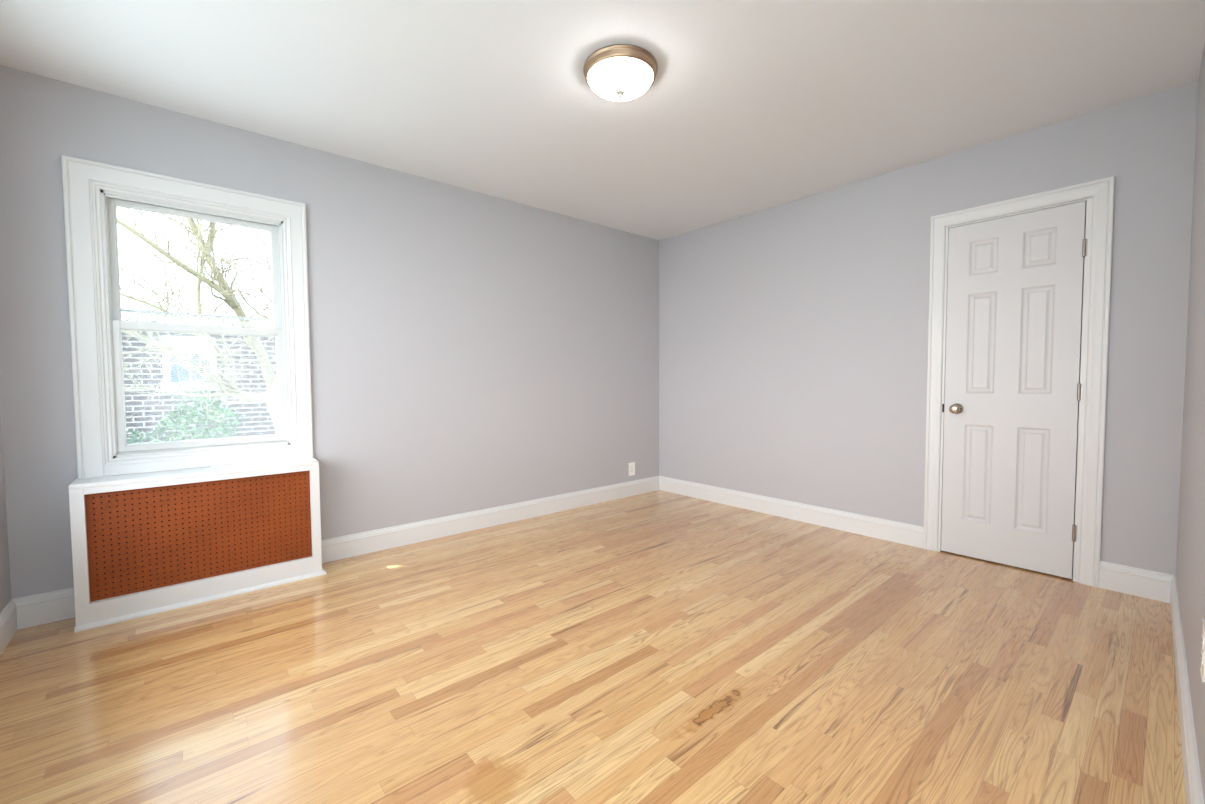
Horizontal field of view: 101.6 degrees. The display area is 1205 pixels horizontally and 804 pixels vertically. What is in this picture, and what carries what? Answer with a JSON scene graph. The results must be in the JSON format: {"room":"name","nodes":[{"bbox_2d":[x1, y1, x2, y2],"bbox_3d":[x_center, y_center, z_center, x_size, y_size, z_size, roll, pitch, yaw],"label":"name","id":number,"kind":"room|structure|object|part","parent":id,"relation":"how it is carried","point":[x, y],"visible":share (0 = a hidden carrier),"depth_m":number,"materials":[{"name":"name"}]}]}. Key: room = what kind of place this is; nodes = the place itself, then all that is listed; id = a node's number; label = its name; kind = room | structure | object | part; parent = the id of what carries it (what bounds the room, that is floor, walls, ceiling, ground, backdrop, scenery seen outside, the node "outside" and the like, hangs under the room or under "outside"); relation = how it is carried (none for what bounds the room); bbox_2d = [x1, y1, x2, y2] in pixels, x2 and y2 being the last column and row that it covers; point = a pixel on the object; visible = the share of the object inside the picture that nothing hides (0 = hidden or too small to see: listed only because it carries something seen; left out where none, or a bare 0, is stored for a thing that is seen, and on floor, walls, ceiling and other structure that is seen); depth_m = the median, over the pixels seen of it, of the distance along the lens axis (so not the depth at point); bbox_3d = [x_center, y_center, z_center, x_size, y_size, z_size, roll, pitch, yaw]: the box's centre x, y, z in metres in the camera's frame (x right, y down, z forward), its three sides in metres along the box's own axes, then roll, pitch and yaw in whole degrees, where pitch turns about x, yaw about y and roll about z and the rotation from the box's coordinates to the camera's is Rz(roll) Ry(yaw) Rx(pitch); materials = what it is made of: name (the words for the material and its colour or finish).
{"room":"empty bedroom","nodes":[
{"label":"empty bedroom","id":0,"kind":"room"},
{"bbox_2d":[0,411,10,612],"bbox_3d":[-1.034,-0.142,0.121,0.200,2.490,5.200,-2,3,-41],"label":"wall","id":1,"kind":"structure","parent":0,"point":[5,585],"depth_m":2.15,"materials":[{"name":"grey paint"}]},
{"bbox_2d":[0,599,17,655],"bbox_3d":[-1.010,1.025,0.318,0.016,0.140,5.000,-2,3,-41],"label":"baseboard","id":2,"kind":"structure","parent":1,"relation":"attached to","point":[8,616],"depth_m":2.10,"materials":[{"name":"white paint"}]},
{"bbox_2d":[0,65,658,598],"bbox_3d":[-0.843,-0.303,3.845,5.353,2.490,0.200,-2,3,-41],"label":"wall","id":3,"kind":"structure","parent":0,"point":[470,350],"depth_m":3.23,"materials":[{"name":"grey paint"}]},
{"bbox_2d":[13,587,74,629],"bbox_3d":[-2.558,0.950,2.272,0.223,0.140,0.016,-2,3,-41],"label":"baseboard","id":4,"kind":"structure","parent":3,"relation":"attached to","point":[48,607],"depth_m":2.26,"materials":[{"name":"white paint"}]},
{"bbox_2d":[61,155,312,478],"bbox_3d":[-2.174,-0.403,2.678,0.972,1.494,0.224,-2,3,-41],"label":"window","id":5,"kind":"structure","parent":3,"relation":"in","point":[92,190],"depth_m":2.48,"materials":[{"name":"white paint"}]},
{"bbox_3d":[-2.163,-0.697,2.656,0.721,0.631,0.022,-2,3,-41],"label":"sash","id":6,"kind":"part","parent":5,"relation":"part of","materials":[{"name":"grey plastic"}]},
{"bbox_3d":[-2.179,-0.385,2.690,0.741,1.292,0.200,-2,3,-41],"label":"frame","id":7,"kind":"part","parent":5,"relation":"part of","materials":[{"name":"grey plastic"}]},
{"bbox_3d":[-2.195,-0.124,2.722,0.717,0.718,0.010,-2,3,-41],"label":"screen frame","id":8,"kind":"part","parent":5,"relation":"part of","materials":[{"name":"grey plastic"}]},
{"bbox_3d":[-2.136,-0.087,2.655,0.741,0.648,0.034,-2,3,-41],"label":"sash","id":9,"kind":"part","parent":5,"relation":"part of","materials":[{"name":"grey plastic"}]},
{"bbox_2d":[321,476,658,562],"bbox_3d":[-0.583,0.866,3.971,3.068,0.140,0.016,-2,3,-41],"label":"baseboard","id":10,"kind":"structure","parent":3,"relation":"attached to","point":[342,547],"depth_m":3.62,"materials":[{"name":"white paint"}]},
{"bbox_2d":[629,462,634,475],"bbox_3d":[0.281,0.643,4.715,0.082,0.127,0.008,-2,3,-41],"label":"wall outlet","id":11,"kind":"object","parent":3,"relation":"attached to","point":[631,465],"visible":1,"depth_m":4.71,"materials":[{"name":"white plastic"}]},
{"bbox_2d":[0,490,1185,803],"bbox_3d":[0.871,1.016,1.917,5.353,0.001,5.434,-2,3,-41],"label":"floor","id":12,"kind":"structure","parent":0,"point":[659,646],"depth_m":1.81,"materials":[{"name":"brown wood"}]},
{"bbox_2d":[68,457,326,632],"bbox_3d":[-2.038,0.676,2.573,0.995,0.655,0.222,-2,3,-41],"label":"radiator cover","id":13,"kind":"object","parent":12,"relation":"on","point":[148,543],"visible":1,"depth_m":2.46,"materials":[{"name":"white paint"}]},
{"bbox_3d":[-1.993,0.385,2.496,0.884,0.030,0.028,-2,3,-41],"label":"rail","id":14,"kind":"part","parent":13,"relation":"part of","materials":[{"name":"white paint"}]},
{"bbox_3d":[-1.991,0.952,2.520,0.974,0.108,0.028,-2,3,-41],"label":"rail","id":15,"kind":"part","parent":13,"relation":"part of","materials":[{"name":"white paint"}]},
{"bbox_3d":[-2.031,0.993,2.581,0.995,0.020,0.207,-2,3,-41],"label":"moulding","id":16,"kind":"part","parent":13,"relation":"part of","materials":[{"name":"white paint"}]},
{"bbox_2d":[0,0,1204,239],"bbox_3d":[0.846,-1.531,1.820,5.353,0.120,5.400,-2,3,-41],"label":"ceiling","id":17,"kind":"structure","parent":0,"point":[750,106],"depth_m":2.24,"materials":[{"name":"white paint"}]},
{"bbox_2d":[583,44,657,100],"bbox_3d":[0.080,-1.421,2.191,0.330,0.123,0.330,-2,3,-41],"label":"ceiling light","id":18,"kind":"object","parent":17,"relation":"attached to","point":[617,72],"visible":1,"depth_m":2.11,"materials":[{"name":"white glass"}]},
{"bbox_2d":[659,81,1197,574],"bbox_3d":[1.744,-0.309,3.654,0.120,2.490,3.464,-2,3,-41],"label":"wall","id":19,"kind":"structure","parent":0,"point":[793,335],"depth_m":3.36,"materials":[{"name":"grey paint"}]},
{"bbox_2d":[659,476,923,547],"bbox_3d":[1.331,0.850,4.087,0.016,0.140,2.337,-2,3,-41],"label":"baseboard","id":20,"kind":"structure","parent":19,"relation":"attached to","point":[893,531],"depth_m":3.80,"materials":[{"name":"white paint"}]},
{"bbox_2d":[923,176,1114,587],"bbox_3d":[2.377,-0.098,2.876,0.188,2.128,0.806,-2,3,-41],"label":"door","id":21,"kind":"structure","parent":19,"relation":"in","point":[1014,305],"depth_m":2.81,"materials":[{"name":"white paint"}]},
{"bbox_3d":[2.175,0.042,3.029,0.072,0.066,0.066,-2,3,-41],"label":"knob","id":22,"kind":"part","parent":21,"relation":"part of","materials":[{"name":"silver metal"}]},
{"bbox_2d":[1099,561,1173,602],"bbox_3d":[2.704,0.912,2.494,0.016,0.140,0.262,-2,3,-41],"label":"baseboard","id":23,"kind":"structure","parent":19,"relation":"attached to","point":[1144,583],"depth_m":2.49,"materials":[{"name":"white paint"}]},
{"bbox_2d":[1176,42,1204,803],"bbox_3d":[2.427,-0.198,0.987,2.570,2.490,1.598,-2,3,-41],"label":"wall","id":24,"kind":"structure","parent":0,"point":[1190,563],"depth_m":1.74,"materials":[{"name":"grey paint"}]},
{"bbox_2d":[1170,575,1203,803],"bbox_3d":[1.878,0.955,1.589,2.450,0.140,0.016,-3,3,-42],"label":"baseboard","id":25,"kind":"structure","parent":24,"relation":"attached to","point":[1192,777],"depth_m":1.47,"materials":[{"name":"white paint"}]},
{"bbox_2d":[1200,618,1204,681],"bbox_3d":[1.458,0.601,1.191,0.082,0.127,0.008,-3,3,-42],"label":"wall outlet","id":26,"kind":"object","parent":24,"relation":"attached to","point":[1202,669],"visible":1,"depth_m":1.18,"materials":[{"name":"white plastic"}]},
{"label":"outside","id":27,"kind":"structure","parent":0,"visible":0},
{"bbox_3d":[-4.577,1.720,7.176,55.000,0.200,60.000,-2,3,-41],"label":"ground","id":28,"kind":"structure","parent":27,"visible":0},
{"bbox_2d":[126,428,149,443],"bbox_3d":[-6.688,1.044,6.883,0.783,1.349,0.840,0,2,3],"label":"shrub","id":29,"kind":"object","parent":28,"relation":"on","point":[133,437],"visible":0.02,"depth_m":7.00,"materials":[{"name":"green plant"}]},
{"bbox_2d":[150,385,242,441],"bbox_3d":[-6.334,0.669,7.724,1.167,1.880,0.963,-2,3,-41],"label":"shrub","id":30,"kind":"object","parent":28,"relation":"on","point":[205,433],"visible":0.41,"depth_m":7.61,"materials":[{"name":"green plant"}]},
{"bbox_3d":[-6.309,0.877,7.777,0.301,1.461,0.501,0,3,11],"label":"stem","id":31,"kind":"part","parent":30,"relation":"part of","materials":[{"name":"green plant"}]},
{"bbox_2d":[116,207,278,433],"bbox_3d":[-5.757,-1.582,6.139,3.637,6.515,4.169,0,3,17],"label":"bare tree","id":32,"kind":"object","parent":28,"relation":"on","point":[205,248],"visible":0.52,"depth_m":6.35,"materials":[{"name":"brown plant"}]},
{"bbox_2d":[122,320,275,443],"bbox_3d":[-8.590,0.038,10.223,10.400,2.940,4.250,-2,3,-41],"label":"brick house","id":33,"kind":"structure","parent":28,"relation":"on","point":[256,421],"depth_m":8.60,"materials":[{"name":"grey brick"}]},
{"bbox_3d":[-7.284,-0.593,8.690,0.540,0.520,0.010,-2,3,-41],"label":"pane","id":34,"kind":"part","parent":33,"relation":"part of","materials":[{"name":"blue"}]}
]}

